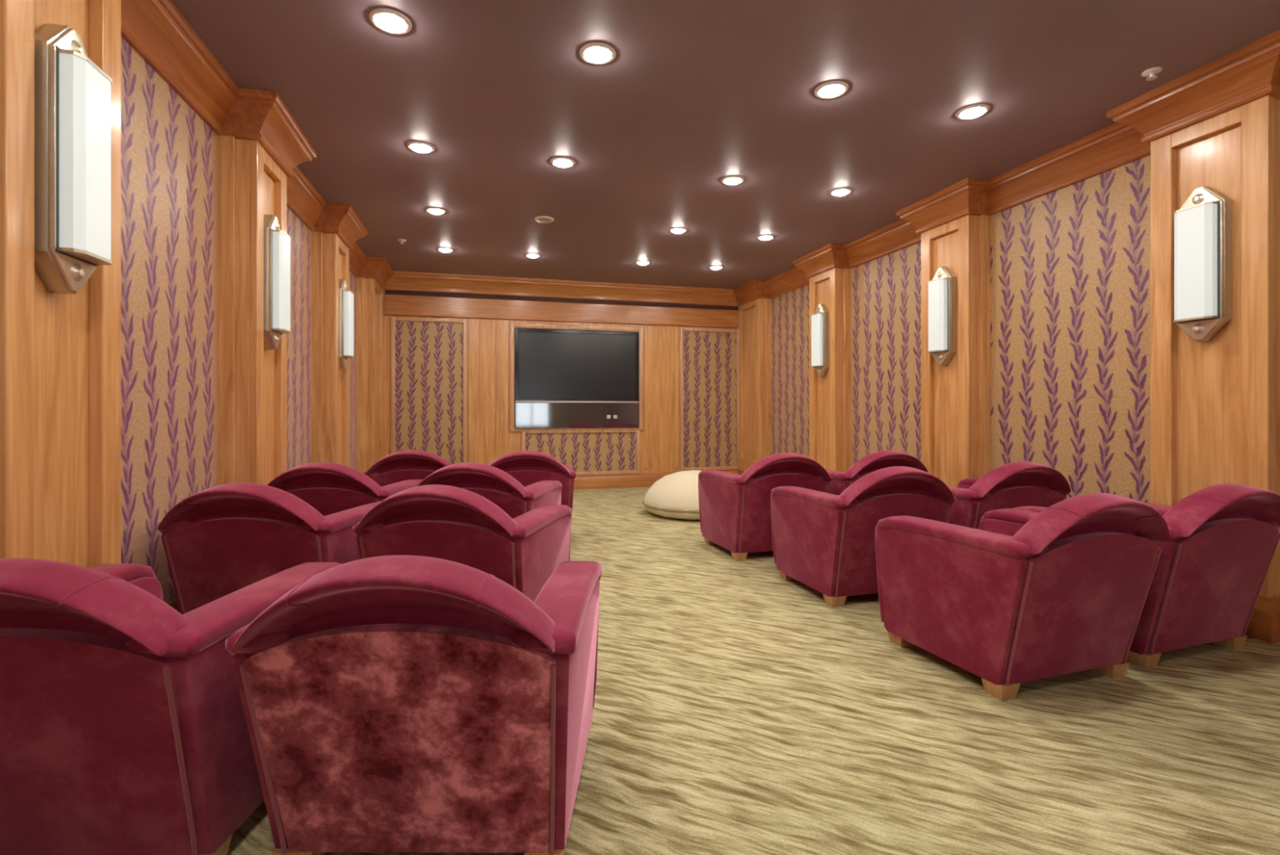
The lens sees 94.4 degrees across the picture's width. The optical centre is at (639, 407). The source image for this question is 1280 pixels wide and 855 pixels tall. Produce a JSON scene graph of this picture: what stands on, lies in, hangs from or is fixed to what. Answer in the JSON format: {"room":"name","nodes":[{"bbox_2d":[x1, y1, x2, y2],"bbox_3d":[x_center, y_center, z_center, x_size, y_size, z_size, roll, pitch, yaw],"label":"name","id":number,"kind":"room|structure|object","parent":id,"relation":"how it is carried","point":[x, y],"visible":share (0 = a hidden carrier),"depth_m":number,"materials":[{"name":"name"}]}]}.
{"room":"home theater","nodes":[
{"label":"home theater","id":0,"kind":"room"},
{"bbox_2d":[120,35,355,604],"bbox_3d":[-2.321,-0.325,2.542,0.150,3.050,11.600,0,0,-15],"label":"wall","id":1,"kind":"structure","parent":0,"point":[169,154],"depth_m":2.97,"materials":[{"name":"paper"}]},
{"bbox_2d":[0,0,120,567],"bbox_3d":[-1.986,-0.215,1.937,0.210,2.830,0.604,0,0,-15],"label":"pillar","id":2,"kind":"structure","parent":1,"relation":"attached to","point":[60,353],"depth_m":1.92,"materials":[{"name":"brown wood"}]},
{"bbox_2d":[34,22,111,293],"bbox_3d":[-1.854,-0.810,1.946,0.132,0.865,0.235,0,0,-15],"label":"wall sconce","id":3,"kind":"object","parent":1,"relation":"attached to","point":[73,95],"visible":0.98,"depth_m":1.87,"materials":[{"name":"brushed nickel"},{"name":"frosted white glass"}]},
{"bbox_2d":[59,52,111,259],"bbox_3d":[-1.822,-0.810,1.955,0.060,0.611,0.184,0,0,-15],"label":"diffuser","id":4,"kind":"object","parent":3,"relation":"attached to","point":[85,89],"depth_m":1.90,"materials":[{"name":"grey glass"}]},
{"bbox_2d":[168,598,180,613],"bbox_3d":[-2.138,1.087,2.590,0.228,0.225,11.300,0,0,-15],"label":"baseboard","id":5,"kind":"structure","parent":1,"relation":"attached to","point":[174,603],"depth_m":3.00,"materials":[{"name":"brown wood"}]},
{"bbox_2d":[217,134,286,485],"bbox_3d":[-2.482,-0.215,3.818,0.210,2.830,0.604,0,0,-15],"label":"trim","id":6,"kind":"structure","parent":1,"relation":"attached to","point":[252,378],"depth_m":3.56,"materials":[{"name":"brown wood"}]},
{"bbox_2d":[120,0,393,288],"bbox_3d":[-2.079,-1.732,2.606,0.350,0.235,11.300,0,0,-15],"label":"trim","id":7,"kind":"structure","parent":1,"relation":"attached to","point":[156,29],"depth_m":3.46,"materials":[{"name":"brown wood"}]},
{"bbox_2d":[263,213,290,349],"bbox_3d":[-2.350,-0.810,3.827,0.132,0.865,0.235,0,0,-15],"label":"wall sconce","id":8,"kind":"object","parent":1,"relation":"attached to","point":[277,242],"visible":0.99,"depth_m":3.75,"materials":[{"name":"white glass"}]},
{"bbox_2d":[272,231,290,331],"bbox_3d":[-2.318,-0.810,3.835,0.060,0.611,0.184,0,0,-15],"label":"diffuser","id":9,"kind":"object","parent":8,"relation":"attached to","point":[281,239],"depth_m":3.76,"materials":[{"name":"grey glass"}]},
{"bbox_2d":[311,231,349,466],"bbox_3d":[-2.986,-0.215,5.727,0.210,2.830,0.604,0,0,-15],"label":"trim","id":10,"kind":"structure","parent":1,"relation":"attached to","point":[330,254],"depth_m":5.47,"materials":[{"name":"brown wood"}]},
{"bbox_2d":[338,279,354,368],"bbox_3d":[-2.855,-0.810,5.736,0.132,0.865,0.235,0,0,-15],"label":"wall sconce","id":11,"kind":"object","parent":1,"relation":"attached to","point":[345,296],"visible":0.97,"depth_m":5.66,"materials":[{"name":"white glass"}]},
{"bbox_2d":[343,290,353,355],"bbox_3d":[-2.823,-0.810,5.745,0.060,0.611,0.184,0,0,-15],"label":"diffuser","id":12,"kind":"object","parent":11,"relation":"attached to","point":[348,295],"depth_m":5.66,"materials":[{"name":"grey glass"}]},
{"bbox_2d":[355,276,383,472],"bbox_3d":[-3.507,-0.215,7.699,0.210,2.830,0.762,0,0,-15],"label":"trim","id":13,"kind":"structure","parent":1,"relation":"attached to","point":[369,293],"depth_m":7.37,"materials":[{"name":"brown wood"}]},
{"bbox_2d":[383,289,737,471],"bbox_3d":[-0.989,-0.325,8.815,5.630,3.050,0.150,0,0,-15],"label":"wall","id":14,"kind":"structure","parent":0,"point":[661,337],"depth_m":8.74,"materials":[{"name":"brown wood"}]},
{"bbox_2d":[383,270,737,306],"bbox_3d":[-0.950,-1.732,8.670,5.230,0.235,0.150,0,0,-15],"label":"trim","id":15,"kind":"structure","parent":14,"relation":"attached to","point":[399,280],"depth_m":8.59,"materials":[{"name":"brown wood"}]},
{"bbox_2d":[384,288,738,475],"bbox_3d":[-0.911,-0.318,8.738,5.300,2.625,0.042,0,0,-15],"label":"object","id":16,"kind":"structure","parent":14,"relation":"attached to","point":[428,357],"depth_m":8.61,"materials":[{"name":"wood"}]},
{"bbox_2d":[515,328,639,428],"bbox_3d":[-0.906,-0.425,8.725,1.830,1.440,0.058,0,0,-15],"label":"television","id":17,"kind":"object","parent":14,"relation":"attached to","point":[564,378],"visible":1,"depth_m":8.70,"materials":[{"name":"black plastic"}]},
{"bbox_2d":[573,469,737,489],"bbox_3d":[-0.966,1.087,8.729,5.230,0.225,0.028,0,0,-15],"label":"baseboard","id":18,"kind":"structure","parent":14,"relation":"attached to","point":[643,479],"depth_m":8.89,"materials":[{"name":"brown wood"}]},
{"bbox_2d":[171,0,1279,288],"bbox_3d":[0.473,-1.910,3.280,5.930,0.120,11.600,0,0,-15],"label":"ceiling","id":19,"kind":"structure","parent":0,"point":[694,95],"depth_m":3.60,"materials":[{"name":"brown paint"}]},
{"bbox_2d":[368,8,412,34],"bbox_3d":[-1.194,-1.836,2.835,0.190,0.028,0.190,0,0,-15],"label":"recessed light","id":20,"kind":"object","parent":19,"relation":"in","point":[388,20],"visible":1,"depth_m":2.81,"materials":[{"name":"white glass"}]},
{"bbox_2d":[397,238,406,244],"bbox_3d":[-2.616,-1.829,6.515,0.088,0.041,0.088,0,0,-15],"label":"sprinkler","id":21,"kind":"object","parent":19,"relation":"attached to","point":[401,240],"visible":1,"depth_m":6.50,"materials":[{"name":"beige metal"}]},
{"bbox_2d":[406,141,435,153],"bbox_3d":[-1.554,-1.836,4.199,0.190,0.028,0.190,0,0,-15],"label":"recessed light","id":22,"kind":"object","parent":19,"relation":"in","point":[421,147],"visible":1,"depth_m":4.17,"materials":[{"name":"grey glass"}]},
{"bbox_2d":[425,207,446,213],"bbox_3d":[-1.910,-1.836,5.547,0.190,0.028,0.190,0,0,-15],"label":"recessed light","id":23,"kind":"object","parent":19,"relation":"in","point":[431,210],"visible":1,"depth_m":5.51,"materials":[{"name":"grey glass"}]},
{"bbox_2d":[436,247,453,252],"bbox_3d":[-2.270,-1.836,6.912,0.190,0.028,0.190,0,0,-15],"label":"recessed light","id":24,"kind":"object","parent":19,"relation":"in","point":[441,249],"visible":1,"depth_m":6.87,"materials":[{"name":"grey glass"}]},
{"bbox_2d":[524,253,540,257],"bbox_3d":[-1.297,-1.836,7.168,0.190,0.028,0.190,0,0,-15],"label":"recessed light","id":25,"kind":"object","parent":19,"relation":"in","point":[528,255],"visible":1,"depth_m":7.13,"materials":[{"name":"grey glass"}]},
{"bbox_2d":[534,216,554,222],"bbox_3d":[-0.937,-1.845,5.804,0.190,0.009,0.190,0,0,-15],"label":"recessed light","id":26,"kind":"object","parent":19,"relation":"in","point":[540,219],"visible":1,"depth_m":5.79,"materials":[{"name":"beige metal"}]},
{"bbox_2d":[550,156,575,167],"bbox_3d":[-0.581,-1.836,4.456,0.190,0.028,0.190,0,0,-15],"label":"recessed light","id":27,"kind":"object","parent":19,"relation":"in","point":[559,162],"visible":1,"depth_m":4.42,"materials":[{"name":"grey glass"}]},
{"bbox_2d":[579,42,615,64],"bbox_3d":[-0.221,-1.836,3.092,0.190,0.028,0.190,0,0,-15],"label":"recessed light","id":28,"kind":"object","parent":19,"relation":"in","point":[595,53],"visible":1,"depth_m":3.06,"materials":[{"name":"grey glass"}]},
{"bbox_2d":[635,260,650,264],"bbox_3d":[0.036,-1.836,7.521,0.190,0.028,0.190,0,0,-15],"label":"recessed light","id":29,"kind":"object","parent":19,"relation":"in","point":[639,262],"visible":1,"depth_m":7.48,"materials":[{"name":"grey glass"}]},
{"bbox_2d":[669,226,687,233],"bbox_3d":[0.396,-1.836,6.156,0.190,0.028,0.190,0,0,-15],"label":"recessed light","id":30,"kind":"object","parent":19,"relation":"in","point":[677,229],"visible":1,"depth_m":6.12,"materials":[{"name":"grey glass"}]},
{"bbox_2d":[709,265,723,269],"bbox_3d":[1.001,-1.836,7.775,0.190,0.028,0.190,0,0,-15],"label":"recessed light","id":31,"kind":"object","parent":19,"relation":"in","point":[713,267],"visible":1,"depth_m":7.73,"materials":[{"name":"grey glass"}]},
{"bbox_2d":[720,175,744,185],"bbox_3d":[0.752,-1.836,4.808,0.190,0.028,0.190,0,0,-15],"label":"recessed light","id":32,"kind":"object","parent":19,"relation":"in","point":[731,180],"visible":1,"depth_m":4.77,"materials":[{"name":"grey glass"}]},
{"bbox_2d":[756,234,774,239],"bbox_3d":[1.361,-1.836,6.411,0.190,0.028,0.190,0,0,-15],"label":"recessed light","id":33,"kind":"object","parent":19,"relation":"in","point":[766,237],"visible":1,"depth_m":6.37,"materials":[{"name":"grey glass"}]},
{"bbox_2d":[814,80,848,98],"bbox_3d":[1.112,-1.836,3.444,0.190,0.028,0.190,0,0,-15],"label":"recessed light","id":34,"kind":"object","parent":19,"relation":"in","point":[833,89],"visible":1,"depth_m":3.42,"materials":[{"name":"grey glass"}]},
{"bbox_2d":[829,187,852,195],"bbox_3d":[1.717,-1.836,5.063,0.190,0.028,0.190,0,0,-15],"label":"recessed light","id":35,"kind":"object","parent":19,"relation":"in","point":[839,191],"visible":1,"depth_m":5.03,"materials":[{"name":"grey glass"}]},
{"bbox_2d":[955,103,990,119],"bbox_3d":[2.077,-1.836,3.699,0.190,0.028,0.190,0,0,-15],"label":"recessed light","id":36,"kind":"object","parent":19,"relation":"in","point":[974,111],"visible":1,"depth_m":3.67,"materials":[{"name":"grey glass"}]},
{"bbox_2d":[1141,66,1162,80],"bbox_3d":[2.810,-1.829,3.253,0.088,0.041,0.088,0,0,-15],"label":"sprinkler","id":37,"kind":"object","parent":19,"relation":"attached to","point":[1150,73],"visible":1,"depth_m":3.24,"materials":[{"name":"white metal"}]},
{"bbox_2d":[226,486,1279,854],"bbox_3d":[0.473,1.250,3.280,5.930,0.100,11.600,0,0,-15],"label":"floor","id":38,"kind":"structure","parent":0,"point":[737,710],"depth_m":2.17,"materials":[{"name":"carpet"}]},
{"bbox_2d":[0,557,342,854],"bbox_3d":[-1.470,0.773,1.724,0.854,0.854,0.949,0,0,-2],"label":"armchair","id":39,"kind":"object","parent":38,"relation":"on","point":[124,730],"visible":0.88,"depth_m":1.42,"materials":[{"name":"red fabric"}]},
{"bbox_2d":[156,482,381,614],"bbox_3d":[-1.840,0.773,3.119,0.854,0.854,0.949,0,0,2],"label":"armchair","id":40,"kind":"object","parent":38,"relation":"on","point":[219,541],"visible":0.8,"depth_m":2.77,"materials":[{"name":"red fabric"}]},
{"bbox_2d":[266,462,423,515],"bbox_3d":[-2.050,0.773,4.156,0.854,0.854,0.949,0,0,-2],"label":"armchair","id":41,"kind":"object","parent":38,"relation":"on","point":[330,488],"visible":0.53,"depth_m":3.79,"materials":[{"name":"red fabric"}]},
{"bbox_2d":[363,449,451,486],"bbox_3d":[-1.938,0.773,5.277,0.854,0.854,0.949,0,0,-7],"label":"armchair","id":42,"kind":"object","parent":38,"relation":"on","point":[406,464],"visible":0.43,"depth_m":4.89,"materials":[{"name":"red fabric"}]},
{"bbox_2d":[225,555,602,854],"bbox_3d":[-0.565,0.773,1.752,0.854,0.854,0.949,0,0,0],"label":"armchair","id":43,"kind":"object","parent":38,"relation":"on","point":[390,703],"visible":1,"depth_m":1.42,"materials":[{"name":"red fabric"}]},
{"bbox_2d":[352,484,571,601],"bbox_3d":[-0.873,0.773,3.041,0.854,0.854,0.949,0,0,8],"label":"armchair","id":44,"kind":"object","parent":38,"relation":"on","point":[459,525],"visible":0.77,"depth_m":2.68,"materials":[{"name":"red fabric"}]},
{"bbox_2d":[417,462,561,518],"bbox_3d":[-1.059,0.773,4.147,0.854,0.854,0.949,0,0,5],"label":"armchair","id":45,"kind":"object","parent":38,"relation":"on","point":[493,483],"visible":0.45,"depth_m":3.77,"materials":[{"name":"red fabric"}]},
{"bbox_2d":[488,450,576,515],"bbox_3d":[-1.006,0.773,5.216,0.854,0.854,0.949,0,0,-11],"label":"armchair","id":46,"kind":"object","parent":38,"relation":"on","point":[527,467],"visible":0.41,"depth_m":4.87,"materials":[{"name":"red fabric"}]},
{"bbox_2d":[642,470,702,519],"bbox_3d":[0.648,0.961,6.790,1.244,0.478,1.244,0,0,-15],"label":"pouf","id":47,"kind":"object","parent":38,"relation":"on","point":[675,495],"visible":0.56,"depth_m":6.37,"materials":[{"name":"beige fabric"}]},
{"bbox_2d":[697,452,831,560],"bbox_3d":[1.042,0.773,4.961,0.854,0.854,0.949,0,0,-16],"label":"armchair","id":48,"kind":"object","parent":38,"relation":"on","point":[735,515],"visible":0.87,"depth_m":4.64,"materials":[{"name":"red fabric"}]},
{"bbox_2d":[770,466,955,607],"bbox_3d":[1.448,0.773,3.879,0.854,0.854,0.949,0,0,-15],"label":"armchair","id":49,"kind":"object","parent":38,"relation":"on","point":[824,542],"visible":0.88,"depth_m":3.57,"materials":[{"name":"red fabric"}]},
{"bbox_2d":[826,449,928,495],"bbox_3d":[1.945,0.773,5.221,0.854,0.854,0.949,0,0,-16],"label":"armchair","id":50,"kind":"object","parent":38,"relation":"on","point":[841,480],"visible":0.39,"depth_m":4.83,"materials":[{"name":"red fabric"}]},
{"bbox_2d":[947,461,1071,528],"bbox_3d":[2.385,0.773,4.199,0.854,0.854,0.949,0,0,-17],"label":"armchair","id":51,"kind":"object","parent":38,"relation":"on","point":[1019,483],"visible":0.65,"depth_m":3.82,"materials":[{"name":"red fabric"}]},
{"bbox_2d":[875,493,1169,700],"bbox_3d":[1.755,0.773,2.760,0.854,0.854,0.949,0,0,-18],"label":"armchair","id":52,"kind":"object","parent":38,"relation":"on","point":[1021,596],"visible":1,"depth_m":2.49,"materials":[{"name":"red fabric"}]},
{"bbox_2d":[1012,483,1279,667],"bbox_3d":[2.599,0.773,3.065,0.854,0.854,0.949,0,0,-19],"label":"armchair","id":53,"kind":"object","parent":38,"relation":"on","point":[1207,581],"visible":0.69,"depth_m":2.73,"materials":[{"name":"red fabric"}]},
{"bbox_2d":[772,155,1150,502],"bbox_3d":[3.268,-0.325,4.018,0.150,3.050,11.600,0,0,-15],"label":"wall","id":54,"kind":"structure","parent":0,"point":[1070,264],"depth_m":4.47,"materials":[{"name":"fabric"}]},
{"bbox_2d":[737,297,772,471],"bbox_3d":[1.754,-0.215,9.083,0.210,2.830,0.772,0,0,-15],"label":"trim","id":55,"kind":"structure","parent":54,"relation":"attached to","point":[755,317],"depth_m":8.93,"materials":[{"name":"brown wood"}]},
{"bbox_2d":[811,303,829,376],"bbox_3d":[2.145,-0.810,7.095,0.132,0.865,0.235,0,0,-15],"label":"wall sconce","id":56,"kind":"object","parent":54,"relation":"attached to","point":[820,318],"visible":1,"depth_m":7.00,"materials":[{"name":"white glass"}]},
{"bbox_2d":[811,313,822,365],"bbox_3d":[2.113,-0.810,7.086,0.060,0.611,0.184,0,0,-15],"label":"diffuser","id":57,"kind":"object","parent":56,"relation":"attached to","point":[816,318],"depth_m":7.01,"materials":[{"name":"grey glass"}]},
{"bbox_2d":[808,267,851,471],"bbox_3d":[2.273,-0.215,7.116,0.210,2.830,0.604,0,0,-15],"label":"trim","id":58,"kind":"structure","parent":54,"relation":"attached to","point":[830,394],"depth_m":6.85,"materials":[{"name":"brown wood"}]},
{"bbox_2d":[928,266,956,365],"bbox_3d":[2.641,-0.810,5.214,0.132,0.865,0.235,0,0,-15],"label":"wall sconce","id":59,"kind":"object","parent":54,"relation":"attached to","point":[942,289],"visible":1,"depth_m":5.13,"materials":[{"name":"white glass"}]},
{"bbox_2d":[928,278,946,351],"bbox_3d":[2.610,-0.810,5.206,0.060,0.611,0.184,0,0,-15],"label":"diffuser","id":60,"kind":"object","parent":59,"relation":"attached to","point":[937,288],"depth_m":5.16,"materials":[{"name":"grey glass"}]},
{"bbox_2d":[920,213,990,487],"bbox_3d":[2.770,-0.215,5.236,0.210,2.830,0.604,0,0,-15],"label":"trim","id":61,"kind":"structure","parent":54,"relation":"attached to","point":[955,396],"depth_m":5.02,"materials":[{"name":"brown wood"}]},
{"bbox_2d":[733,29,1279,306],"bbox_3d":[3.026,-1.732,3.954,0.350,0.235,11.300,0,0,-15],"label":"trim","id":62,"kind":"structure","parent":54,"relation":"attached to","point":[1250,73],"depth_m":4.13,"materials":[{"name":"brown wood"}]},
{"bbox_2d":[737,469,1279,643],"bbox_3d":[3.085,1.087,3.969,0.228,0.225,11.300,0,0,-15],"label":"baseboard","id":63,"kind":"structure","parent":54,"relation":"attached to","point":[1264,624],"depth_m":3.05,"materials":[{"name":"brown wood"}]},
{"bbox_2d":[1173,186,1231,341],"bbox_3d":[3.139,-0.810,3.329,0.132,0.865,0.235,0,0,-15],"label":"wall sconce","id":64,"kind":"object","parent":54,"relation":"attached to","point":[1203,223],"visible":1,"depth_m":3.27,"materials":[{"name":"frosted white glass"},{"name":"champagne metal"},{"name":"brushed nickel"}]},
{"bbox_2d":[1174,203,1217,319],"bbox_3d":[3.107,-0.810,3.321,0.060,0.611,0.184,0,0,-15],"label":"diffuser","id":65,"kind":"object","parent":64,"relation":"attached to","point":[1196,225],"depth_m":3.29,"materials":[{"name":"grey glass"}]},
{"bbox_2d":[1150,94,1279,596],"bbox_3d":[3.268,-0.215,3.350,0.210,2.830,0.604,0,0,-15],"label":"pillar","id":66,"kind":"structure","parent":54,"relation":"attached to","point":[1215,403],"depth_m":3.26,"materials":[{"name":"brown wood"}]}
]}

